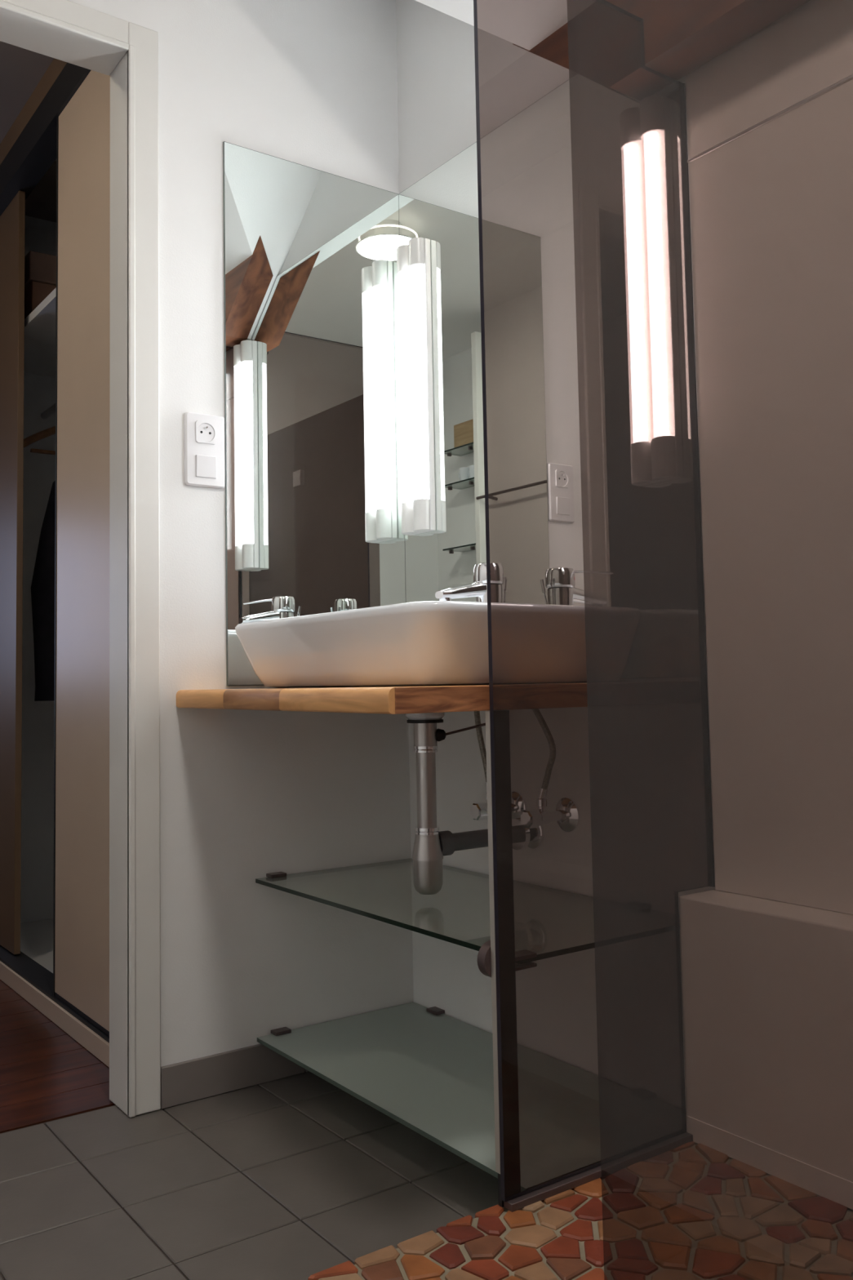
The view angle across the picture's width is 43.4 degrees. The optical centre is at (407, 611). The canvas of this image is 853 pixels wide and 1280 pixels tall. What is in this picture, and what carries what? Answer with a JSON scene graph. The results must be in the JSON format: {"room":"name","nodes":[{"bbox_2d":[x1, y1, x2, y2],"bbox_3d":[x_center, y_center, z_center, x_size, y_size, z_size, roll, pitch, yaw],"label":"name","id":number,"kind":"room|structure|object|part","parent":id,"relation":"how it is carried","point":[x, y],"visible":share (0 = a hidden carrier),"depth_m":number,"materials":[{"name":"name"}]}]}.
{"room":"bathroom","nodes":[
{"label":"bathroom","id":0,"kind":"room"},
{"bbox_2d":[0,40,56,222],"bbox_3d":[-1.661,-1.500,3.073,2.300,0.160,2.510,2,-5,-35],"label":"ceiling","id":1,"kind":"structure","parent":0,"point":[21,69],"depth_m":2.98,"materials":[{"name":"beige paint"}]},
{"bbox_2d":[68,0,413,1066],"bbox_3d":[-0.904,-0.358,1.921,2.370,2.620,0.090,2,-5,-35],"label":"wall","id":2,"kind":"structure","parent":0,"point":[246,796],"depth_m":2.24,"materials":[{"name":"white paint"}]},
{"bbox_2d":[0,0,160,1117],"bbox_3d":[-0.892,-0.125,1.909,0.906,2.151,0.114,2,-5,-35],"label":"door frame","id":3,"kind":"structure","parent":2,"relation":"attached to","point":[67,31],"depth_m":2.11,"materials":[{"name":"white paint"}]},
{"bbox_3d":[-0.909,-1.177,1.922,0.842,0.049,0.011,2,-5,-35],"label":"head casing","id":4,"kind":"part","parent":3,"relation":"part of","materials":[{"name":"white paint"}]},
{"bbox_3d":[-0.520,-0.118,2.111,0.064,2.151,0.011,2,-5,-35],"label":"casing","id":5,"kind":"part","parent":3,"relation":"part of","materials":[{"name":"white paint"}]},
{"bbox_2d":[183,411,224,488],"bbox_3d":[-0.414,-0.332,2.199,0.087,0.151,0.017,2,-5,-35],"label":"switch plate","id":6,"kind":"object","parent":2,"relation":"attached to","point":[203,433],"visible":1,"depth_m":2.19,"materials":[{"name":"white plastic"}]},
{"bbox_2d":[195,420,216,444],"bbox_3d":[-0.413,-0.367,2.199,0.045,0.045,0.003,2,-5,-35],"label":"socket","id":7,"kind":"object","parent":6,"relation":"attached to","point":[205,430],"depth_m":2.20,"materials":[{"name":"white plastic"}]},
{"bbox_2d":[160,1044,308,1108],"bbox_3d":[-0.232,0.924,2.231,0.592,0.077,0.010,2,-5,-35],"label":"baseboard","id":8,"kind":"structure","parent":2,"relation":"attached to","point":[192,1080],"depth_m":2.13,"materials":[{"name":"grey tile"}]},
{"bbox_2d":[222,141,405,686],"bbox_3d":[-0.195,-0.417,2.367,0.452,1.155,0.005,2,-5,-35],"label":"wall mirror","id":9,"kind":"object","parent":2,"relation":"attached to","point":[313,415],"visible":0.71,"depth_m":2.35,"materials":[{"name":"grey mirror"}]},
{"bbox_2d":[0,979,503,1279],"bbox_3d":[-0.848,0.971,1.726,2.200,0.060,5.320,2,-5,-35],"label":"floor","id":10,"kind":"structure","parent":0,"point":[295,1177],"depth_m":1.76,"materials":[{"name":"tile"}]},
{"bbox_2d":[0,57,110,1067],"bbox_3d":[-0.789,-0.203,3.060,0.583,2.460,1.605,2,-5,-35],"label":"closet","id":11,"kind":"object","parent":10,"relation":"on","point":[55,360],"visible":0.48,"depth_m":2.68,"materials":[{"name":"beige laminate"}]},
{"bbox_3d":[-1.280,-0.123,3.333,0.018,2.235,0.525,2,-5,-35],"label":"sliding door","id":12,"kind":"part","parent":11,"relation":"part of","materials":[{"name":"brown laminate"}]},
{"bbox_3d":[-0.745,1.007,2.994,0.490,0.035,1.565,2,-5,-35],"label":"panel","id":13,"kind":"part","parent":11,"relation":"part of","materials":[{"name":"white"}]},
{"bbox_3d":[-1.235,-0.151,3.713,0.559,2.460,0.020,2,-5,-35],"label":"panel","id":14,"kind":"part","parent":11,"relation":"part of","materials":[{"name":"white"}]},
{"bbox_2d":[23,426,55,454],"bbox_3d":[-1.106,-0.610,3.498,0.353,0.212,0.023,2,-5,-35],"label":"hanger","id":15,"kind":"object","parent":11,"relation":"hanging from","point":[44,433],"visible":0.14,"depth_m":3.43,"materials":[{"name":"brown wood"}]},
{"bbox_2d":[23,287,56,377],"bbox_3d":[-0.779,-0.883,3.122,0.490,0.025,1.565,2,-5,-35],"label":"shelf","id":16,"kind":"object","parent":11,"relation":"attached to","point":[39,348],"depth_m":3.35,"materials":[{"name":"white"}]},
{"bbox_2d":[24,250,56,319],"bbox_3d":[-1.120,-0.977,3.499,0.320,0.225,0.350,2,-5,-35],"label":"storage box","id":17,"kind":"object","parent":11,"relation":"on","point":[40,268],"visible":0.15,"depth_m":3.29,"materials":[{"name":"brown cardboard"}]},
{"bbox_3d":[-1.121,-1.044,3.503,0.320,0.090,0.350,2,-5,-35],"label":"lid","id":18,"kind":"part","parent":17,"relation":"part of","materials":[{"name":"brown cardboard"}]},
{"bbox_2d":[31,480,55,701],"bbox_3d":[-1.024,-0.096,3.355,0.305,0.745,0.155,2,-5,-35],"label":"garment","id":19,"kind":"object","parent":11,"relation":"in","point":[42,585],"visible":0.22,"depth_m":3.25,"materials":[{"name":"black fabric"}]},
{"bbox_3d":[-0.814,-0.732,3.088,0.024,0.024,1.560,2,-5,-35],"label":"hanging rail","id":20,"kind":"part","parent":11,"relation":"part of","materials":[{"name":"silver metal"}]},
{"bbox_3d":[-0.881,-0.170,2.717,0.023,2.239,0.006,2,-5,-35],"label":"door edge trim","id":21,"kind":"part","parent":11,"relation":"part of","materials":[{"name":"black rubber"}]},
{"bbox_3d":[-0.694,0.923,2.405,0.018,0.010,0.575,2,-5,-35],"label":"door trim","id":22,"kind":"part","parent":11,"relation":"part of","materials":[{"name":"black rubber"}]},
{"bbox_3d":[-0.715,-0.194,2.480,0.018,2.229,0.575,2,-5,-35],"label":"sliding door","id":23,"kind":"part","parent":11,"relation":"part of","materials":[{"name":"beige laminate"}]},
{"bbox_2d":[307,1177,604,1279],"bbox_3d":[0.611,0.825,0.657,1.050,0.155,1.880,2,-5,-35],"label":"floor","id":24,"kind":"structure","parent":0,"point":[560,1236],"depth_m":1.35,"materials":[{"name":"tile"}]},
{"bbox_2d":[473,0,601,1212],"bbox_3d":[0.303,-0.085,1.641,0.455,1.806,0.020,2,-5,-35],"label":"screen","id":25,"kind":"object","parent":24,"relation":"on","point":[518,1201],"visible":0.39,"depth_m":1.50,"materials":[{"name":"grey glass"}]},
{"bbox_2d":[484,710,520,1207],"bbox_3d":[0.134,0.476,1.493,0.036,0.673,0.010,2,-5,-35],"label":"support post","id":26,"kind":"object","parent":25,"relation":"attached to","point":[501,717],"visible":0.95,"depth_m":1.49,"materials":[{"name":"black metal"}]},
{"bbox_2d":[477,939,537,977],"bbox_3d":[0.140,0.488,1.518,0.097,0.050,0.025,2,-5,-35],"label":"glass clamp","id":27,"kind":"object","parent":25,"relation":"attached to","point":[484,964],"visible":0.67,"depth_m":1.50,"materials":[{"name":"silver metal"}]},
{"bbox_3d":[0.287,0.810,1.557,0.368,0.010,0.018,2,-5,-35],"label":"rail","id":28,"kind":"part","parent":25,"relation":"part of","materials":[{"name":"brown metal"}]},
{"bbox_2d":[567,0,852,1279],"bbox_3d":[0.298,-0.232,0.356,0.024,1.905,0.682,2,-5,-35],"label":"shower door","id":29,"kind":"structure","parent":24,"relation":"on","point":[712,140],"depth_m":0.54,"materials":[{"name":"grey glass"}]},
{"bbox_2d":[414,0,567,50],"bbox_3d":[-0.161,-1.373,0.804,2.250,0.813,2.720,2,-5,-35],"label":"ceiling","id":30,"kind":"structure","parent":0,"point":[525,24],"depth_m":1.99,"materials":[{"name":"white paint"}]},
{"bbox_2d":[512,22,568,69],"bbox_3d":[0.868,-1.059,1.181,0.082,0.205,2.192,2,-5,-35],"label":"roof beam","id":31,"kind":"structure","parent":30,"relation":"attached to","point":[554,48],"depth_m":1.96,"materials":[{"name":"brown wood"}]},
{"bbox_2d":[395,0,598,1075],"bbox_3d":[0.853,-0.436,1.383,0.120,2.640,2.820,2,-5,-35],"label":"wall","id":32,"kind":"structure","parent":0,"point":[556,997],"depth_m":2.24,"materials":[{"name":"white paint"}]},
{"bbox_2d":[176,682,587,714],"bbox_3d":[-0.013,0.153,1.934,0.621,0.036,0.848,2,-5,-35],"label":"countertop","id":33,"kind":"structure","parent":32,"relation":"attached to","point":[457,698],"depth_m":1.55,"materials":[{"name":"brown wood"}]},
{"bbox_2d":[235,600,586,688],"bbox_3d":[0.035,0.073,1.974,0.487,0.126,0.676,2,-5,-35],"label":"basin","id":34,"kind":"object","parent":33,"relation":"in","point":[425,642],"visible":0.84,"depth_m":1.71,"materials":[{"name":"white ceramic"}]},
{"bbox_2d":[435,562,506,602],"bbox_3d":[0.123,-0.041,2.052,0.115,0.108,0.150,-2,-4,16],"label":"mixer tap","id":35,"kind":"object","parent":34,"relation":"on","point":[478,588],"visible":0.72,"depth_m":2.05,"materials":[{"name":"silver metal"}]},
{"bbox_3d":[0.104,-0.041,2.037,0.109,0.039,0.035,2,-5,-35],"label":"spout","id":36,"kind":"part","parent":35,"relation":"part of","materials":[{"name":"silver metal"}]},
{"bbox_3d":[0.193,-0.053,2.104,0.007,0.028,0.012,-3,-4,27],"label":"lift knob","id":37,"kind":"part","parent":35,"relation":"part of","materials":[{"name":"silver metal"}]},
{"bbox_2d":[405,712,544,894],"bbox_3d":[0.128,0.345,2.019,0.294,0.342,0.078,2,-5,-35],"label":"trap","id":38,"kind":"object","parent":33,"relation":"attached to","point":[431,844],"visible":0.93,"depth_m":1.95,"materials":[{"name":"silver metal"}]},
{"bbox_2d":[405,712,444,719],"bbox_3d":[0.033,0.185,1.968,0.072,0.026,0.072,2,-5,-35],"label":"outlet","id":39,"kind":"object","parent":38,"relation":"attached to","point":[424,716],"depth_m":1.94,"materials":[{"name":"silver metal"}]},
{"bbox_2d":[413,859,443,894],"bbox_3d":[0.038,0.482,1.948,0.054,0.064,0.054,2,-5,-35],"label":"cup","id":40,"kind":"object","parent":38,"relation":"on","point":[428,876],"depth_m":1.93,"materials":[{"name":"grey metal"}]},
{"bbox_3d":[0.131,0.215,1.998,0.137,0.030,0.005,1,-4,-27],"label":"pop rod","id":41,"kind":"part","parent":38,"relation":"part of","materials":[{"name":"brown metal"}]},
{"bbox_2d":[255,857,594,964],"bbox_3d":[0.086,0.534,1.984,0.396,0.025,0.830,2,-5,-35],"label":"glass shelf","id":42,"kind":"object","parent":32,"relation":"attached to","point":[274,880],"visible":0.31,"depth_m":2.02,"materials":[{"name":"grey"}]},
{"bbox_2d":[257,1001,600,1191],"bbox_3d":[0.091,0.852,1.962,0.396,0.025,0.830,2,-5,-35],"label":"glass shelf","id":43,"kind":"object","parent":32,"relation":"attached to","point":[430,1071],"visible":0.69,"depth_m":1.92,"materials":[{"name":"grey"}]},
{"bbox_2d":[398,80,584,605],"bbox_3d":[0.234,-0.439,2.154,0.005,1.155,0.848,2,-5,-35],"label":"wall mirror","id":44,"kind":"object","parent":32,"relation":"attached to","point":[535,531],"visible":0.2,"depth_m":2.19,"materials":[{"name":"grey mirror"}]},
{"bbox_2d":[396,237,435,535],"bbox_3d":[0.015,-0.509,2.428,0.039,0.664,0.096,2,-5,-35],"label":"lamp","id":45,"kind":"object","parent":44,"relation":"attached to","point":[418,511],"visible":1,"depth_m":2.41,"materials":[{"name":"white plastic"}]},
{"bbox_2d":[470,791,527,820],"bbox_3d":[0.175,0.390,2.115,0.106,0.069,0.066,2,-5,-35],"label":"valve","id":46,"kind":"object","parent":32,"relation":"attached to","point":[478,811],"visible":0.42,"depth_m":2.12,"materials":[{"name":"silver metal"}]},
{"bbox_3d":[0.143,0.391,2.092,0.028,0.032,0.032,2,-5,-35],"label":"knob","id":47,"kind":"part","parent":46,"relation":"part of","materials":[{"name":"silver metal"}]},
{"bbox_2d":[474,711,487,791],"bbox_3d":[0.152,0.270,2.119,0.037,0.180,0.020,-1,-4,4],"label":"supply hose","id":48,"kind":"object","parent":46,"relation":"attached to","point":[477,713],"visible":0.56,"depth_m":2.12,"materials":[{"name":"silver metal"}]},
{"bbox_2d":[520,796,580,832],"bbox_3d":[0.261,0.381,1.993,0.106,0.069,0.066,2,-5,-35],"label":"valve","id":49,"kind":"object","parent":32,"relation":"attached to","point":[566,814],"visible":1,"depth_m":2.00,"materials":[{"name":"silver metal"}]},
{"bbox_3d":[0.229,0.382,1.971,0.028,0.032,0.032,2,-5,-35],"label":"knob","id":50,"kind":"part","parent":49,"relation":"part of","materials":[{"name":"silver metal"}]},
{"bbox_2d":[531,708,555,799],"bbox_3d":[0.254,0.260,1.987,0.056,0.184,0.017,-5,-5,44],"label":"supply hose","id":51,"kind":"object","parent":49,"relation":"attached to","point":[544,788],"visible":0.92,"depth_m":1.98,"materials":[{"name":"silver metal"}]}
]}

